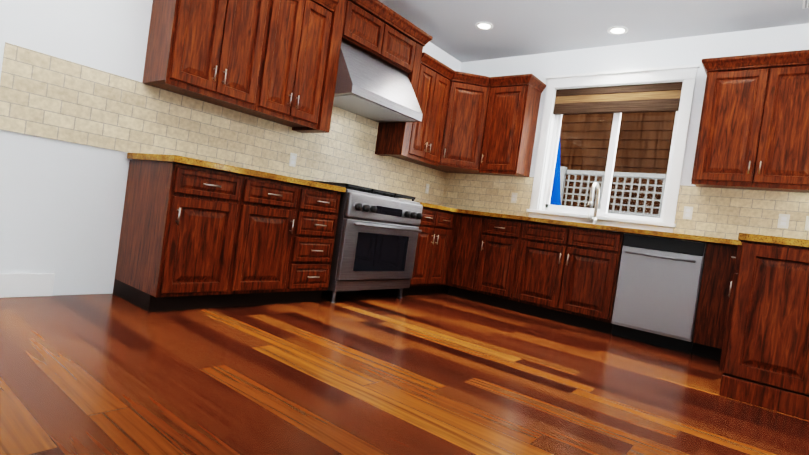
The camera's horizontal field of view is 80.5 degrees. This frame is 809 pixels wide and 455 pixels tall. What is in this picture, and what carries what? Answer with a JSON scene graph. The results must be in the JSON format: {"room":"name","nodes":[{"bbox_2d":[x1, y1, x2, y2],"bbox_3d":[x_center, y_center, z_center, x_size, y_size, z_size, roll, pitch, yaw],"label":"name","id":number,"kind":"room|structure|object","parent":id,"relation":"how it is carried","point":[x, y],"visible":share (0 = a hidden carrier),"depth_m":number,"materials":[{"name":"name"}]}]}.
{"room":"kitchen","nodes":[
{"label":"kitchen","id":0,"kind":"room"},
{"bbox_2d":[0,0,460,295],"bbox_3d":[-1.350,-1.194,3.614,0.150,3.350,6.300,9,1,38],"label":"wall","id":1,"kind":"structure","parent":0,"point":[61,208],"depth_m":2.85,"materials":[{"name":"white paint"}]},
{"bbox_2d":[0,273,54,297],"bbox_3d":[-2.721,0.268,2.041,0.015,0.135,2.050,9,1,38],"label":"baseboard","id":2,"kind":"structure","parent":1,"relation":"attached to","point":[26,284],"depth_m":2.73,"materials":[{"name":"white"}]},
{"bbox_2d":[142,0,273,111],"bbox_3d":[-1.302,-1.394,3.230,0.349,1.012,0.629,9,1,38],"label":"upper cabinet","id":3,"kind":"object","parent":1,"relation":"attached to","point":[265,59],"depth_m":3.09,"materials":[{"name":"brown wood"}]},
{"bbox_2d":[0,42,447,205],"bbox_3d":[-0.808,-0.813,4.237,0.008,0.880,4.300,9,1,38],"label":"tile backsplash","id":4,"kind":"structure","parent":1,"relation":"attached to","point":[48,96],"depth_m":3.31,"materials":[{"name":"tile"}]},
{"bbox_2d":[289,153,296,166],"bbox_3d":[-0.953,-0.578,4.088,0.007,0.115,0.070,9,1,38],"label":"electrical outlet","id":5,"kind":"object","parent":4,"relation":"attached to","point":[292,160],"visible":1,"depth_m":4.08,"materials":[{"name":"white plastic"}]},
{"bbox_2d":[425,184,429,193],"bbox_3d":[0.269,-0.458,5.641,0.007,0.115,0.070,9,1,38],"label":"electrical outlet","id":6,"kind":"object","parent":4,"relation":"attached to","point":[427,189],"visible":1,"depth_m":5.64,"materials":[{"name":"white plastic"}]},
{"bbox_2d":[242,0,337,127],"bbox_3d":[-0.930,-1.351,3.703,0.349,1.012,0.579,9,1,38],"label":"upper cabinet","id":7,"kind":"object","parent":1,"relation":"attached to","point":[296,55],"depth_m":3.61,"materials":[{"name":"brown wood"}]},
{"bbox_2d":[328,0,387,59],"bbox_3d":[-0.469,-1.768,4.188,0.365,0.407,0.475,9,1,38],"label":"upper cabinet","id":8,"kind":"object","parent":1,"relation":"attached to","point":[381,31],"depth_m":4.03,"materials":[{"name":"brown wood"}]},
{"bbox_2d":[382,8,419,75],"bbox_3d":[-0.177,-1.734,4.561,0.365,0.407,0.475,9,1,38],"label":"upper cabinet","id":9,"kind":"object","parent":1,"relation":"attached to","point":[402,42],"depth_m":4.45,"materials":[{"name":"brown wood"}]},
{"bbox_2d":[333,40,422,122],"bbox_3d":[-0.307,-1.300,4.321,0.543,0.476,0.944,9,1,38],"label":"range hood","id":10,"kind":"object","parent":9,"relation":"attached to","point":[370,87],"visible":0.77,"depth_m":4.17,"materials":[{"name":"silver metal"}]},
{"bbox_2d":[392,52,455,165],"bbox_3d":[0.155,-1.215,5.059,0.385,1.034,0.576,9,1,38],"label":"upper cabinet","id":11,"kind":"object","parent":1,"relation":"attached to","point":[432,94],"visible":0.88,"depth_m":4.96,"materials":[{"name":"brown wood"}]},
{"bbox_2d":[416,71,490,174],"bbox_3d":[0.635,-1.167,5.454,0.652,1.012,0.659,9,1,38],"label":"upper cabinet","id":12,"kind":"object","parent":1,"relation":"attached to","point":[465,122],"visible":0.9,"depth_m":5.21,"materials":[{"name":"brown wood"}]},
{"bbox_2d":[0,290,808,454],"bbox_3d":[1.576,0.995,1.119,8.300,0.100,6.300,9,1,38],"label":"floor","id":13,"kind":"structure","parent":0,"point":[368,372],"depth_m":2.11,"materials":[{"name":"brown wood"}]},
{"bbox_2d":[113,160,340,311],"bbox_3d":[-1.175,0.081,3.418,0.646,0.878,1.329,9,1,38],"label":"base cabinet","id":14,"kind":"object","parent":13,"relation":"on","point":[192,237],"visible":1,"depth_m":3.03,"materials":[{"name":"brown wood"}]},
{"bbox_2d":[127,153,345,192],"bbox_3d":[-1.121,-0.377,3.404,0.638,0.040,1.350,9,1,38],"label":"countertop","id":15,"kind":"structure","parent":14,"relation":"on","point":[133,156],"depth_m":2.99,"materials":[{"name":"gold stone"}]},
{"bbox_2d":[308,180,422,302],"bbox_3d":[-0.418,0.130,4.285,0.749,0.956,0.960,9,1,38],"label":"range","id":16,"kind":"object","parent":13,"relation":"on","point":[376,238],"visible":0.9,"depth_m":3.99,"materials":[{"name":"silver metal"}]},
{"bbox_2d":[377,207,454,295],"bbox_3d":[0.236,0.243,5.215,0.646,0.878,1.309,9,1,38],"label":"base cabinet","id":17,"kind":"object","parent":13,"relation":"on","point":[432,254],"visible":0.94,"depth_m":4.81,"materials":[{"name":"brown wood"}]},
{"bbox_2d":[415,201,456,212],"bbox_3d":[0.094,-0.237,4.949,0.642,0.040,0.650,9,1,38],"label":"countertop","id":18,"kind":"structure","parent":17,"relation":"on","point":[426,205],"depth_m":4.75,"materials":[{"name":"gold stone"}]},
{"bbox_2d":[446,213,737,360],"bbox_3d":[1.644,0.450,4.514,2.567,0.878,0.646,9,1,38],"label":"base cabinet","id":19,"kind":"object","parent":13,"relation":"on","point":[565,274],"visible":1,"depth_m":4.37,"materials":[{"name":"brown wood"}]},
{"bbox_2d":[456,209,739,245],"bbox_3d":[1.827,0.103,4.393,4.100,0.220,0.660,9,1,38],"label":"countertop","id":20,"kind":"structure","parent":19,"relation":"on","point":[703,239],"depth_m":4.06,"materials":[{"name":"gold stone"}]},
{"bbox_2d":[588,182,599,223],"bbox_3d":[1.818,-0.229,4.638,0.104,0.424,0.251,9,1,38],"label":"faucet","id":21,"kind":"object","parent":20,"relation":"on","point":[594,218],"visible":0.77,"depth_m":4.68,"materials":[{"name":"silver metal"}]},
{"bbox_2d":[611,233,706,353],"bbox_3d":[2.187,0.535,4.067,0.591,0.874,0.662,9,1,38],"label":"dishwasher","id":22,"kind":"object","parent":13,"relation":"on","point":[657,291],"visible":0.98,"depth_m":3.83,"materials":[{"name":"silver metal"}]},
{"bbox_2d":[719,241,808,419],"bbox_3d":[2.417,0.585,2.937,0.659,0.878,1.032,9,1,38],"label":"base cabinet","id":23,"kind":"object","parent":13,"relation":"on","point":[764,361],"depth_m":2.58,"materials":[{"name":"brown wood"}]},
{"bbox_2d":[735,233,808,247],"bbox_3d":[2.550,0.140,2.776,0.964,0.040,0.980,9,1,38],"label":"countertop","id":24,"kind":"structure","parent":23,"relation":"on","point":[793,242],"depth_m":2.59,"materials":[{"name":"gold stone"}]},
{"bbox_2d":[378,0,808,61],"bbox_3d":[0.621,-2.285,2.165,4.447,0.600,6.000,9,1,38],"label":"ceiling","id":25,"kind":"structure","parent":0,"point":[524,27],"depth_m":4.39,"materials":[{"name":"grey paint"}]},
{"bbox_2d":[475,22,493,29],"bbox_3d":[0.791,-2.000,4.745,0.184,0.009,0.184,9,1,38],"label":"recessed light","id":26,"kind":"object","parent":25,"relation":"in","point":[484,25],"visible":1,"depth_m":4.74,"materials":[{"name":"white"}]},
{"bbox_2d":[607,26,627,34],"bbox_3d":[1.982,-1.830,4.445,0.184,0.009,0.184,9,1,38],"label":"recessed light","id":27,"kind":"object","parent":25,"relation":"in","point":[617,30],"visible":1,"depth_m":4.44,"materials":[{"name":"white"}]},
{"bbox_2d":[802,0,808,8],"bbox_3d":[3.036,-1.669,3.552,0.120,0.008,0.160,9,1,38],"label":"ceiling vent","id":28,"kind":"object","parent":25,"relation":"in","point":[805,4],"visible":1,"depth_m":3.58,"materials":[{"name":"white"}]},
{"bbox_2d":[460,23,808,204],"bbox_3d":[3.695,-0.497,3.487,8.000,3.350,0.185,9,1,38],"label":"wall","id":29,"kind":"structure","parent":0,"point":[692,50],"depth_m":4.50,"materials":[{"name":"white paint"}]},
{"bbox_2d":[444,173,533,216],"bbox_3d":[0.943,-0.384,5.558,1.130,0.463,0.008,9,1,38],"label":"tile backsplash","id":30,"kind":"structure","parent":29,"relation":"attached to","point":[473,192],"depth_m":5.53,"materials":[{"name":"tile"}]},
{"bbox_2d":[510,193,517,202],"bbox_3d":[1.220,-0.331,5.326,0.070,0.115,0.007,9,1,38],"label":"electrical outlet","id":31,"kind":"object","parent":30,"relation":"attached to","point":[513,197],"visible":1,"depth_m":5.32,"materials":[{"name":"white plastic"}]},
{"bbox_2d":[479,74,545,176],"bbox_3d":[1.161,-1.079,5.208,0.494,1.034,0.385,9,1,38],"label":"upper cabinet","id":32,"kind":"object","parent":29,"relation":"attached to","point":[510,124],"visible":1,"depth_m":5.09,"materials":[{"name":"brown wood"}]},
{"bbox_2d":[526,64,699,232],"bbox_3d":[2.028,-0.775,4.801,1.440,1.550,0.195,9,1,38],"label":"window unit","id":33,"kind":"structure","parent":29,"relation":"in","point":[607,179],"depth_m":4.79,"materials":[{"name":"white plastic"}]},
{"bbox_2d":[553,82,682,114],"bbox_3d":[2.084,-1.278,4.775,1.192,0.261,0.042,9,1,38],"label":"window blind","id":34,"kind":"object","parent":33,"relation":"attached to","point":[658,97],"visible":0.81,"depth_m":4.72,"materials":[{"name":"brown wood"}]},
{"bbox_2d":[673,185,808,239],"bbox_3d":[2.860,-0.093,4.028,1.010,0.463,0.008,9,1,38],"label":"tile backsplash","id":35,"kind":"structure","parent":29,"relation":"attached to","point":[725,213],"depth_m":4.05,"materials":[{"name":"tile"}]},
{"bbox_2d":[683,206,692,219],"bbox_3d":[2.535,-0.131,4.276,0.070,0.115,0.007,9,1,38],"label":"electrical outlet","id":36,"kind":"object","parent":35,"relation":"attached to","point":[688,212],"visible":1,"depth_m":4.27,"materials":[{"name":"white plastic"}]},
{"bbox_2d":[777,214,789,228],"bbox_3d":[3.059,-0.051,3.857,0.070,0.115,0.007,9,1,38],"label":"electrical outlet","id":37,"kind":"object","parent":35,"relation":"attached to","point":[783,220],"visible":1,"depth_m":3.85,"materials":[{"name":"white plastic"}]},
{"bbox_2d":[804,216,808,230],"bbox_3d":[3.191,-0.031,3.752,0.070,0.115,0.007,9,1,38],"label":"electrical outlet","id":38,"kind":"object","parent":35,"relation":"attached to","point":[807,224],"visible":1,"depth_m":3.77,"materials":[{"name":"white plastic"}]},
{"bbox_2d":[691,50,808,192],"bbox_3d":[2.874,-0.818,3.839,0.927,1.034,0.385,9,1,38],"label":"upper cabinet","id":39,"kind":"object","parent":29,"relation":"attached to","point":[753,133],"visible":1,"depth_m":3.74,"materials":[{"name":"brown wood"}]},
{"label":"outside","id":40,"kind":"structure","parent":0,"visible":0},
{"bbox_3d":[7.003,1.610,9.644,22.000,0.100,13.850,9,1,38],"label":"ground","id":41,"kind":"structure","parent":40,"visible":0},
{"bbox_2d":[550,137,560,204],"bbox_3d":[1.936,-0.266,6.622,0.525,2.340,0.525,9,1,38],"label":"umbrella","id":42,"kind":"object","parent":41,"relation":"on","point":[555,194],"depth_m":6.51,"materials":[{"name":"fabric"}]},
{"bbox_2d":[560,166,666,217],"bbox_3d":[1.534,-0.113,7.955,6.090,1.880,0.095,9,1,38],"label":"lattice","id":43,"kind":"object","parent":41,"relation":"on","point":[564,171],"depth_m":6.80,"materials":[{"name":"grey wood"}]},
{"bbox_2d":[560,111,675,214],"bbox_3d":[2.034,-0.921,8.427,7.792,3.600,1.160,9,1,38],"label":"fence","id":44,"kind":"object","parent":41,"relation":"on","point":[657,148],"depth_m":7.89,"materials":[{"name":"brown wood"}]}
]}

